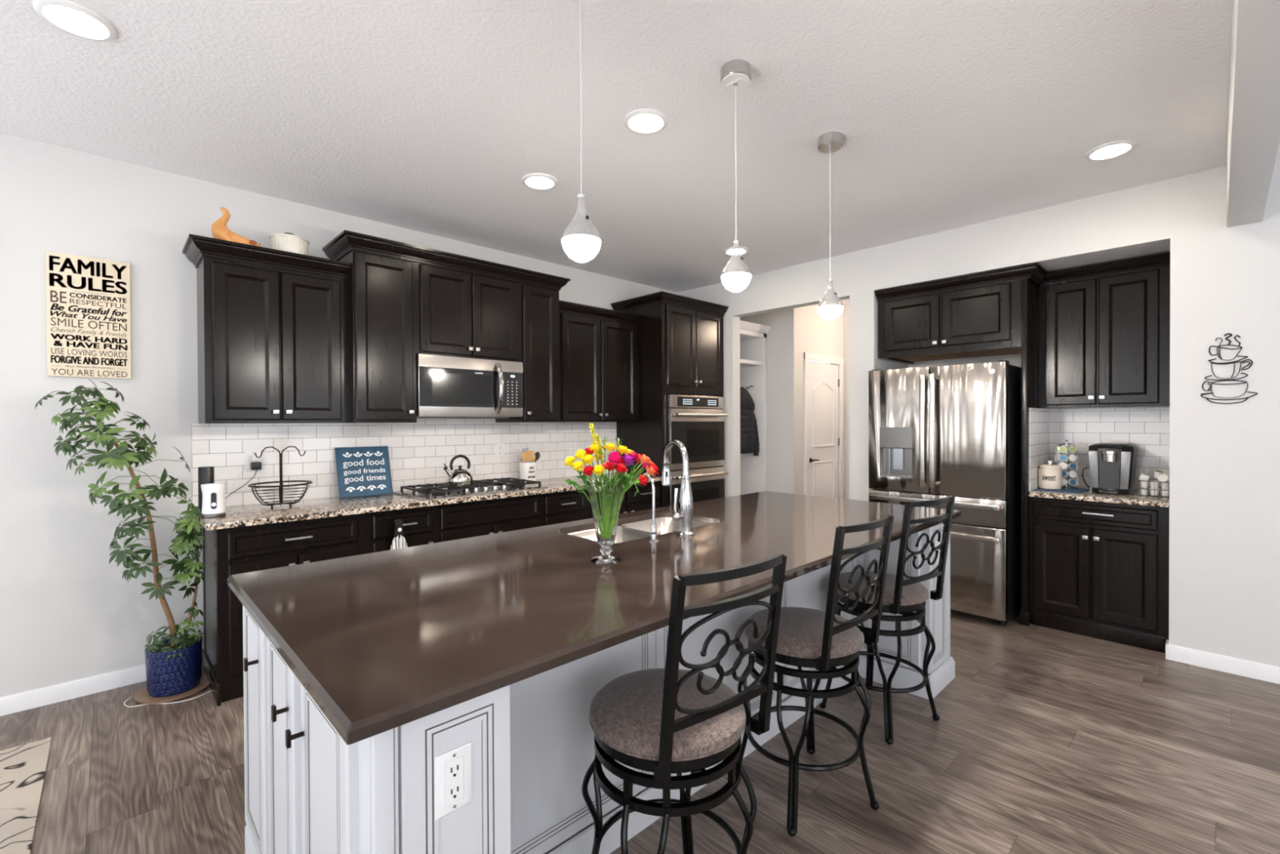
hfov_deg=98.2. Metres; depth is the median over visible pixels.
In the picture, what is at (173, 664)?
potted plant
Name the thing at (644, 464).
flower
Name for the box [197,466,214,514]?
smart speaker
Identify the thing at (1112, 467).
coffee maker
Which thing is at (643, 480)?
flower
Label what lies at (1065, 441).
pod carousel
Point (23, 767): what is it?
area rug
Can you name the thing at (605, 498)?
glass vase
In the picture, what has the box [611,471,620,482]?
leafy sprig
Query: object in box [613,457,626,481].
flower
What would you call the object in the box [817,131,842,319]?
pendant light
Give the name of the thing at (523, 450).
spatula
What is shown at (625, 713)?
seat cushion
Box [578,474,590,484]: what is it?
leafy sprig
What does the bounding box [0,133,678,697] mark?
wall
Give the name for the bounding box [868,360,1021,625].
refrigerator
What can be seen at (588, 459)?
flower
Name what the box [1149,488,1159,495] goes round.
pod
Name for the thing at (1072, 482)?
pod
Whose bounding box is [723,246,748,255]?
recessed light
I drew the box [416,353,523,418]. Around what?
microwave
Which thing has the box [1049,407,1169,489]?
tile backsplash
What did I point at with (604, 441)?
sprig
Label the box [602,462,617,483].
flower
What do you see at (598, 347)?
upper cabinet
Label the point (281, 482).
wire fruit basket
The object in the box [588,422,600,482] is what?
sprig
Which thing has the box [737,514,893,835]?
bar stool
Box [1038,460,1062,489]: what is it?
ceramic canister
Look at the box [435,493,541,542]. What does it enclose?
drawer
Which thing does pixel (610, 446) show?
flower
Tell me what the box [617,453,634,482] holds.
flower
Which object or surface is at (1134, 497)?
countertop
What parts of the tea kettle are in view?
spout, lid, handle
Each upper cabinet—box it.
[182,233,351,423]
[337,249,416,422]
[415,262,521,362]
[495,283,559,422]
[559,300,642,422]
[875,262,1048,364]
[1038,251,1170,408]
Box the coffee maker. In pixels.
[1081,443,1137,494]
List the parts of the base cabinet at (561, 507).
drawer, drawer, handle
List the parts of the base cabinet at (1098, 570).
door, knob, drawer, knob, handle, door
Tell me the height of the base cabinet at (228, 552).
0.862 m
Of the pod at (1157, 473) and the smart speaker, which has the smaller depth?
the smart speaker
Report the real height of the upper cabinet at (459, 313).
0.593 m
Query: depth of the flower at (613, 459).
1.88 m
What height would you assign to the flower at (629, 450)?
0.311 m
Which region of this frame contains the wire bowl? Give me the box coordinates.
[250,484,310,504]
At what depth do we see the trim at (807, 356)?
6.06 m
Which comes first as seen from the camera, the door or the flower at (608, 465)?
the flower at (608, 465)
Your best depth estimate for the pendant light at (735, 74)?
2.13 m
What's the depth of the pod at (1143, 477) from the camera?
3.49 m
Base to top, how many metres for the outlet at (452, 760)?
0.115 m
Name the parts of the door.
handle, panel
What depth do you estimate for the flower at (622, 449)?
1.93 m
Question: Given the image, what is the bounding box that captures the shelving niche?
[739,320,770,494]
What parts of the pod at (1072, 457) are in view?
lid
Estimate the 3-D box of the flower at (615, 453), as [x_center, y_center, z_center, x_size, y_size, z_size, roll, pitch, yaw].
[-0.088,0.235,1.900,0.049,0.305,0.045,0,0,-16]
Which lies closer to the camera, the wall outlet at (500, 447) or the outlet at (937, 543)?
the outlet at (937, 543)
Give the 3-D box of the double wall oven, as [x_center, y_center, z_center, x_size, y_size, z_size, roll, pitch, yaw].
[0.362,0.301,5.317,0.776,1.182,0.666,-1,1,-44]
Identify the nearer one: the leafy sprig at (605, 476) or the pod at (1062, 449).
the leafy sprig at (605, 476)
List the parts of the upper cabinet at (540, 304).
door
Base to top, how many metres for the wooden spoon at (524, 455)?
0.230 m
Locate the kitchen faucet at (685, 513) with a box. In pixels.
[661,439,694,535]
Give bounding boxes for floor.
[0,610,1279,853]
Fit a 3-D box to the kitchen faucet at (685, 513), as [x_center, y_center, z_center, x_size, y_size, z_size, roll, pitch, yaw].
[0.166,0.256,2.431,0.100,0.402,0.227,0,0,-12]
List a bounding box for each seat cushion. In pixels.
[589,667,745,757]
[745,606,862,656]
[837,570,928,604]
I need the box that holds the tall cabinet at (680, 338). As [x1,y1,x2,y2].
[610,291,728,507]
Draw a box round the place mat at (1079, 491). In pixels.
[1034,488,1089,493]
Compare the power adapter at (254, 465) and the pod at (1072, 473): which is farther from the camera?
the pod at (1072, 473)
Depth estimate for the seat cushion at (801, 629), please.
1.93 m
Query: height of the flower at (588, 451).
0.319 m
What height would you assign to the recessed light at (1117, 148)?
0.022 m
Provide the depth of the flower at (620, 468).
1.88 m
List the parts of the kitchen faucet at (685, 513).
spout, lever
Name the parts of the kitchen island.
knob, door, knob, door, knob, door, panel, panel, molding, panel, panel, panel, panel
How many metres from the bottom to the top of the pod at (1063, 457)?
0.048 m
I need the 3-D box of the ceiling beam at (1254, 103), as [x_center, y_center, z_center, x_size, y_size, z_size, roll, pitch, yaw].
[-0.211,-1.202,-0.340,9.500,0.339,0.132,-1,1,-44]
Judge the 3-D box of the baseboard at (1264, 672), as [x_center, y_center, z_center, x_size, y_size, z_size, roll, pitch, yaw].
[4.861,1.294,1.322,0.103,0.086,5.234,-1,1,-44]
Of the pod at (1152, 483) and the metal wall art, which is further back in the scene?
the pod at (1152, 483)
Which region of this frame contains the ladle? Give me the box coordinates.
[534,452,540,462]
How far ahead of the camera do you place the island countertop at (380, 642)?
1.54 m
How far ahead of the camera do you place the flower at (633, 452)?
1.93 m
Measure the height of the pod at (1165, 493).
0.044 m
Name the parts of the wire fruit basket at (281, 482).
post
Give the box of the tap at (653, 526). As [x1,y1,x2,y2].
[637,472,659,542]
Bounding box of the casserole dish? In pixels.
[268,232,309,255]
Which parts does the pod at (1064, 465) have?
lid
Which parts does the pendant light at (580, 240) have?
cord, bulb globe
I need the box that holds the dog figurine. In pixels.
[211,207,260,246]
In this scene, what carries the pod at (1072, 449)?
on the pod carousel
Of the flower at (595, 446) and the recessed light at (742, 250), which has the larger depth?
the recessed light at (742, 250)
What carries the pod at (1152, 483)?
in the basket at (1149, 481)
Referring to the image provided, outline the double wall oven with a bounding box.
[666,394,728,506]
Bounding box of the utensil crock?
[519,461,537,482]
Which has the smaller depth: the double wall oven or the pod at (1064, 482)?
the pod at (1064, 482)
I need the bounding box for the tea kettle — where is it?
[443,454,473,485]
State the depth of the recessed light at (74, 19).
1.86 m
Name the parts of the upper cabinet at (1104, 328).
door, knob, crown molding, door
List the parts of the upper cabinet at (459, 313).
door, door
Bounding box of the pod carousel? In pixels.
[1055,440,1078,488]
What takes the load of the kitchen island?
on the floor
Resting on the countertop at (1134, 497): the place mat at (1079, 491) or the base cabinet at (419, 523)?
the place mat at (1079, 491)
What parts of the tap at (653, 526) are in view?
spout, lever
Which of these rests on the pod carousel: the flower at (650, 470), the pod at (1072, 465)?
the pod at (1072, 465)
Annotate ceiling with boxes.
[0,0,1279,305]
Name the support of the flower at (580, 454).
in the glass vase
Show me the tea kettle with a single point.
(460, 477)
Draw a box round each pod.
[1054,445,1059,453]
[1054,453,1059,460]
[1058,445,1067,453]
[1058,453,1067,461]
[1058,462,1067,469]
[1062,470,1067,477]
[1062,478,1067,484]
[1066,446,1076,453]
[1066,454,1076,461]
[1066,462,1076,469]
[1066,470,1076,477]
[1066,478,1076,485]
[1138,472,1150,480]
[1139,480,1148,488]
[1139,487,1149,494]
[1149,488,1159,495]
[1150,481,1159,488]
[1154,470,1164,478]
[1157,474,1168,481]
[1160,482,1169,488]
[1160,488,1169,496]
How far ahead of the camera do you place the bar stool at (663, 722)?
1.34 m
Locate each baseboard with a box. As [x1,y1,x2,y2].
[0,663,146,715]
[1165,639,1279,684]
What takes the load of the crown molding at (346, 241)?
attached to the upper cabinet at (382, 331)
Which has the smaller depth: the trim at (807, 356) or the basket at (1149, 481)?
the basket at (1149, 481)
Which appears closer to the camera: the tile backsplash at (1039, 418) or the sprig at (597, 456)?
the sprig at (597, 456)
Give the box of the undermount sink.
[568,517,710,542]
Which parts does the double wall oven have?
control panel, door, door, touch panel, handle, handle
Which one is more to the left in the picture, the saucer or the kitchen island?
the saucer
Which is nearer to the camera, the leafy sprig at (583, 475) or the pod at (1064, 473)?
the leafy sprig at (583, 475)
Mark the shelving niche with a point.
(753, 343)
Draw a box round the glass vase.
[584,478,626,564]
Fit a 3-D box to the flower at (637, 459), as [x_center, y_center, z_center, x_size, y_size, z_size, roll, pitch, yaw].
[-0.041,0.240,1.941,0.134,0.294,0.054,0,0,2]
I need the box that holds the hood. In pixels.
[740,386,755,410]
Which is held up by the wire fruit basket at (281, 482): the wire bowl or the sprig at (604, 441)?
the wire bowl
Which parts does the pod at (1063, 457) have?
lid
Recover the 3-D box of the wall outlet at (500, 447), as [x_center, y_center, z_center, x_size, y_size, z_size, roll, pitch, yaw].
[-1.115,0.186,4.413,0.075,0.118,0.007,-1,1,-44]
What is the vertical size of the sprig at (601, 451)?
0.359 m
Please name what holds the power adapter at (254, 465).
attached to the tile backsplash at (419, 451)
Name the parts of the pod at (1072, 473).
lid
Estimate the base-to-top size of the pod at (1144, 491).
0.045 m
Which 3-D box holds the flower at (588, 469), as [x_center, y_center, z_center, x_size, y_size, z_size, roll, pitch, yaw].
[-0.163,0.259,1.903,0.075,0.257,0.045,-1,1,-44]
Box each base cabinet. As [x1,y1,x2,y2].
[201,513,364,706]
[364,505,435,554]
[541,488,587,525]
[587,480,660,519]
[1029,496,1168,653]
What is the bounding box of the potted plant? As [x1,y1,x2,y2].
[35,379,206,697]
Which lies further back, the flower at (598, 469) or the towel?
the towel
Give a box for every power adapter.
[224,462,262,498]
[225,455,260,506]
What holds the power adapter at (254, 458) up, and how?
attached to the tile backsplash at (419, 451)
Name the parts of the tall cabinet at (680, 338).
crown molding, door, door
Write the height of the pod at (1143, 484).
0.043 m
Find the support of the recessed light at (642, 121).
in the ceiling
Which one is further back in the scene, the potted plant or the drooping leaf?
the potted plant
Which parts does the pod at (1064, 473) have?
lid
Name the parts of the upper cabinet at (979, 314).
door, crown molding, door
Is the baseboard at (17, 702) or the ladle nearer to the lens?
the baseboard at (17, 702)
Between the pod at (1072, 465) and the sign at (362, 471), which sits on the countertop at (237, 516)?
the sign at (362, 471)
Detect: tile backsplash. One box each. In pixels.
[191,418,616,506]
[1029,408,1049,491]
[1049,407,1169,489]
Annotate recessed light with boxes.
[32,0,116,41]
[521,173,557,189]
[623,108,667,133]
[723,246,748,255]
[1084,139,1136,160]
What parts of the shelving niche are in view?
cornice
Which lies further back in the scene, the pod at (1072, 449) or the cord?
the pod at (1072, 449)
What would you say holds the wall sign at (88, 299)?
attached to the wall at (68, 613)
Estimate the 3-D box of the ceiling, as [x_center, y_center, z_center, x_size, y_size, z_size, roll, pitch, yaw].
[0.830,-1.436,0.884,12.700,0.100,10.200,-1,1,-44]
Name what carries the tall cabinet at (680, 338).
on the floor
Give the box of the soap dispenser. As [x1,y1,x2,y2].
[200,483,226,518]
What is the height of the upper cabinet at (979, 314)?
0.527 m
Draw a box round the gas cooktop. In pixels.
[393,477,548,500]
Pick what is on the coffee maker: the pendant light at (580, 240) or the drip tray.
the drip tray
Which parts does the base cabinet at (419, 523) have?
drawer, door, handle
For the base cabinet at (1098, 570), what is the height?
0.862 m
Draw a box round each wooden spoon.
[521,452,527,462]
[531,453,535,462]
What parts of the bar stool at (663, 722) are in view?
leg, leg, frame, leg, rail, rail, rail, leg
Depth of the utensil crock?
4.32 m
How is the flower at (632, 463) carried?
in the glass vase
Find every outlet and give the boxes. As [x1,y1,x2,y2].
[245,450,261,471]
[434,741,471,820]
[495,442,504,457]
[568,441,576,455]
[936,537,942,562]
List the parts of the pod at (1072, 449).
lid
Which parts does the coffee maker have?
power cord, panel, handle, panel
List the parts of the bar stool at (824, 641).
leg, leg, frame, leg, rail, rail, leg, rail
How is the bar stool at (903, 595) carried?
on the floor
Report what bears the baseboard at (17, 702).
attached to the wall at (68, 613)
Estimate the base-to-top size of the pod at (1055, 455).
0.049 m
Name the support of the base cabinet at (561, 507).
on the floor
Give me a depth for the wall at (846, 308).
6.55 m
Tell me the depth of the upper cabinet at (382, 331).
3.41 m
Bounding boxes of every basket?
[248,445,312,509]
[1137,479,1169,497]
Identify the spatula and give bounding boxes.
[521,448,528,462]
[526,449,533,462]
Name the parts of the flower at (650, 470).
stem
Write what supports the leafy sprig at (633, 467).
in the glass vase
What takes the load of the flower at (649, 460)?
in the glass vase
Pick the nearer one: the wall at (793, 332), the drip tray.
the drip tray
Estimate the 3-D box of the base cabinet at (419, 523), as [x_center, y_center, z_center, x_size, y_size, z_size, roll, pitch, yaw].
[-1.612,0.915,3.511,0.419,0.862,0.641,-1,1,-44]
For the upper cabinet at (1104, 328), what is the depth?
3.63 m
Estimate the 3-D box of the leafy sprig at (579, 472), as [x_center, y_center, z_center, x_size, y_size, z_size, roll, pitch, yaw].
[-0.174,0.254,1.901,0.090,0.258,0.046,0,0,10]
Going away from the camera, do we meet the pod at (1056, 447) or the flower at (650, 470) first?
the flower at (650, 470)
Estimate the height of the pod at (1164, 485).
0.045 m
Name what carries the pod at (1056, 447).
on the pod carousel
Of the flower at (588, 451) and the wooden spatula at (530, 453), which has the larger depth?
the wooden spatula at (530, 453)
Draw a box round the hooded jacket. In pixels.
[740,386,759,455]
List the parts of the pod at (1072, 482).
lid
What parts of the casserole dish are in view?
lid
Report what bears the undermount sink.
in the island countertop at (380, 642)
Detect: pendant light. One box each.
[561,0,600,262]
[720,59,751,291]
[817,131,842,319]
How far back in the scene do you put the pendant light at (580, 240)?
1.61 m
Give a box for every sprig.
[564,478,590,502]
[576,470,589,490]
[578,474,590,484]
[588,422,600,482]
[595,433,604,480]
[595,475,602,483]
[600,435,608,483]
[600,473,609,483]
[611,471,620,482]
[612,437,622,479]
[617,476,630,490]
[620,473,630,483]
[622,464,637,494]
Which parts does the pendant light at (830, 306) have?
cord, bulb globe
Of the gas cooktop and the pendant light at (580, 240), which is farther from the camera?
the gas cooktop
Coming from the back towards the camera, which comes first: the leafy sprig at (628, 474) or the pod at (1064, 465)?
the pod at (1064, 465)
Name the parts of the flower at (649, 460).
stem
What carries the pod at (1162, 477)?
in the basket at (1149, 481)
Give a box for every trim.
[804,351,844,498]
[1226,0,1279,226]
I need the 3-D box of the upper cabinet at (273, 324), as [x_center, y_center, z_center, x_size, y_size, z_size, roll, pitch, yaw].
[-2.130,-0.500,3.195,0.755,0.957,0.374,-1,1,-44]
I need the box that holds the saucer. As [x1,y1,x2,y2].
[133,673,209,703]
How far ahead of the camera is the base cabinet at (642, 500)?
4.66 m
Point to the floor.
(1043, 740)
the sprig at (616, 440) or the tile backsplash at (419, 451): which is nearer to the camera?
the sprig at (616, 440)
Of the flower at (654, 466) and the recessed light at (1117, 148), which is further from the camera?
the recessed light at (1117, 148)
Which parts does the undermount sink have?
bowl, bowl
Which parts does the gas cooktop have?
burner, knob, knob, knob, knob, knob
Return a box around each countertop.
[199,472,662,530]
[227,490,960,744]
[1028,484,1168,506]
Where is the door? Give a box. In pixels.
[808,360,839,497]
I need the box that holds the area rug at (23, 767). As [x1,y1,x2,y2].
[0,737,51,853]
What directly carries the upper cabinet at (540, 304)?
attached to the wall at (68, 613)
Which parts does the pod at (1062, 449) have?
lid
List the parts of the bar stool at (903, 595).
leg, leg, frame, leg, rail, rail, leg, rail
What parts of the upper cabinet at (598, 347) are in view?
door, crown molding, door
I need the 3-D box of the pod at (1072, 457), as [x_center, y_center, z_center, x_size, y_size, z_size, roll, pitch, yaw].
[2.990,0.213,3.844,0.049,0.049,0.046,0,0,3]
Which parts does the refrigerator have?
control panel, door, handle, handle, drawer, door, drawer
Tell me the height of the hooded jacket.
0.741 m
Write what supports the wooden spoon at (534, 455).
in the utensil crock
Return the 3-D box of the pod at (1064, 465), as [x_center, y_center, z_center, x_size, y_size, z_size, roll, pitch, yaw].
[2.955,0.269,3.864,0.048,0.048,0.049,-1,1,-44]
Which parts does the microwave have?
handle, control panel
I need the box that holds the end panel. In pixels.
[1019,278,1038,626]
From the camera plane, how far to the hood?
5.90 m
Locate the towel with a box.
[390,518,407,550]
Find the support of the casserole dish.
on the upper cabinet at (273, 324)
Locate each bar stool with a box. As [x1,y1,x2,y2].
[582,552,786,853]
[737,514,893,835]
[819,495,955,744]
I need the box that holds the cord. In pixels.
[124,690,211,706]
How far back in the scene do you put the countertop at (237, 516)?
3.21 m
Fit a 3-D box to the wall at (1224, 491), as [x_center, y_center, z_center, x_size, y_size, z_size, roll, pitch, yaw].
[3.827,-0.044,2.934,0.840,2.743,9.000,-1,1,-44]
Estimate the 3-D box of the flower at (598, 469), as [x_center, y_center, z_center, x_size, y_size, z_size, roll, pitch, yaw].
[-0.139,0.258,1.885,0.045,0.259,0.056,0,0,-3]
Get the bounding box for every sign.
[45,251,131,378]
[334,445,392,498]
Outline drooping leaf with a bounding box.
[624,471,643,496]
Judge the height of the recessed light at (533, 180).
0.022 m
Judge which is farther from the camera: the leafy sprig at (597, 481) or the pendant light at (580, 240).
the leafy sprig at (597, 481)
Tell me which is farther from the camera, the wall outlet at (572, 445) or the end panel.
the wall outlet at (572, 445)
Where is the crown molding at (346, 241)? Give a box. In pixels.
[322,230,570,290]
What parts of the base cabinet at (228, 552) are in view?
panel, molding, door, drawer, handle, door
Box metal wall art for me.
[1200,333,1257,404]
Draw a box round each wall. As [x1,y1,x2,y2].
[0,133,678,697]
[678,153,1279,666]
[739,303,843,497]
[843,304,849,499]
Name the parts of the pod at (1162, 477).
lid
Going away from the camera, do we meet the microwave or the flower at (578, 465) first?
the flower at (578, 465)
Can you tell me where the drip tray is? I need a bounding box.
[1091,487,1129,494]
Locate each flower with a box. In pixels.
[564,456,585,481]
[573,460,590,482]
[574,448,592,482]
[582,453,596,482]
[582,465,595,482]
[583,447,597,483]
[589,443,600,479]
[591,464,605,483]
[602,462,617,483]
[603,443,617,481]
[607,454,620,483]
[608,451,621,483]
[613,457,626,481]
[613,462,627,482]
[614,444,629,482]
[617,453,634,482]
[617,459,634,482]
[619,450,637,482]
[619,463,658,508]
[620,448,636,473]
[621,465,656,499]
[623,453,651,488]
[625,459,653,488]
[626,473,648,488]
[628,460,651,482]
[629,453,642,473]
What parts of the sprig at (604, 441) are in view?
stem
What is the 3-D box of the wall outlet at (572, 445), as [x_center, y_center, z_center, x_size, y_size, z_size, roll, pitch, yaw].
[-0.595,0.190,4.911,0.075,0.118,0.007,-1,1,-44]
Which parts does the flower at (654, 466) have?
stem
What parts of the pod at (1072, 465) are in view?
lid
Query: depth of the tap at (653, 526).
2.22 m
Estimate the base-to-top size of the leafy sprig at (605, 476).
0.233 m
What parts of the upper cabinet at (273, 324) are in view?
door, crown molding, knob, knob, door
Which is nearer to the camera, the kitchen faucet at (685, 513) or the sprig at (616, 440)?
the sprig at (616, 440)
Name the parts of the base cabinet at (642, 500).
drawer, door, drawer, door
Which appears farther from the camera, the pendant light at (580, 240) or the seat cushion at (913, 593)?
the seat cushion at (913, 593)
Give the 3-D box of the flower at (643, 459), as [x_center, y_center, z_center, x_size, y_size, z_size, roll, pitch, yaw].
[-0.032,0.240,1.926,0.145,0.294,0.054,0,0,11]
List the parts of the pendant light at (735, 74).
cord, bulb globe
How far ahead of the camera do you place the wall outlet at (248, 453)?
3.27 m
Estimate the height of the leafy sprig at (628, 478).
0.215 m
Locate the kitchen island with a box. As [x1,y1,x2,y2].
[242,516,955,853]
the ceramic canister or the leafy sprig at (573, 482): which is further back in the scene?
the ceramic canister
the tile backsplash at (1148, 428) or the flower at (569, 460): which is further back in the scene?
the tile backsplash at (1148, 428)

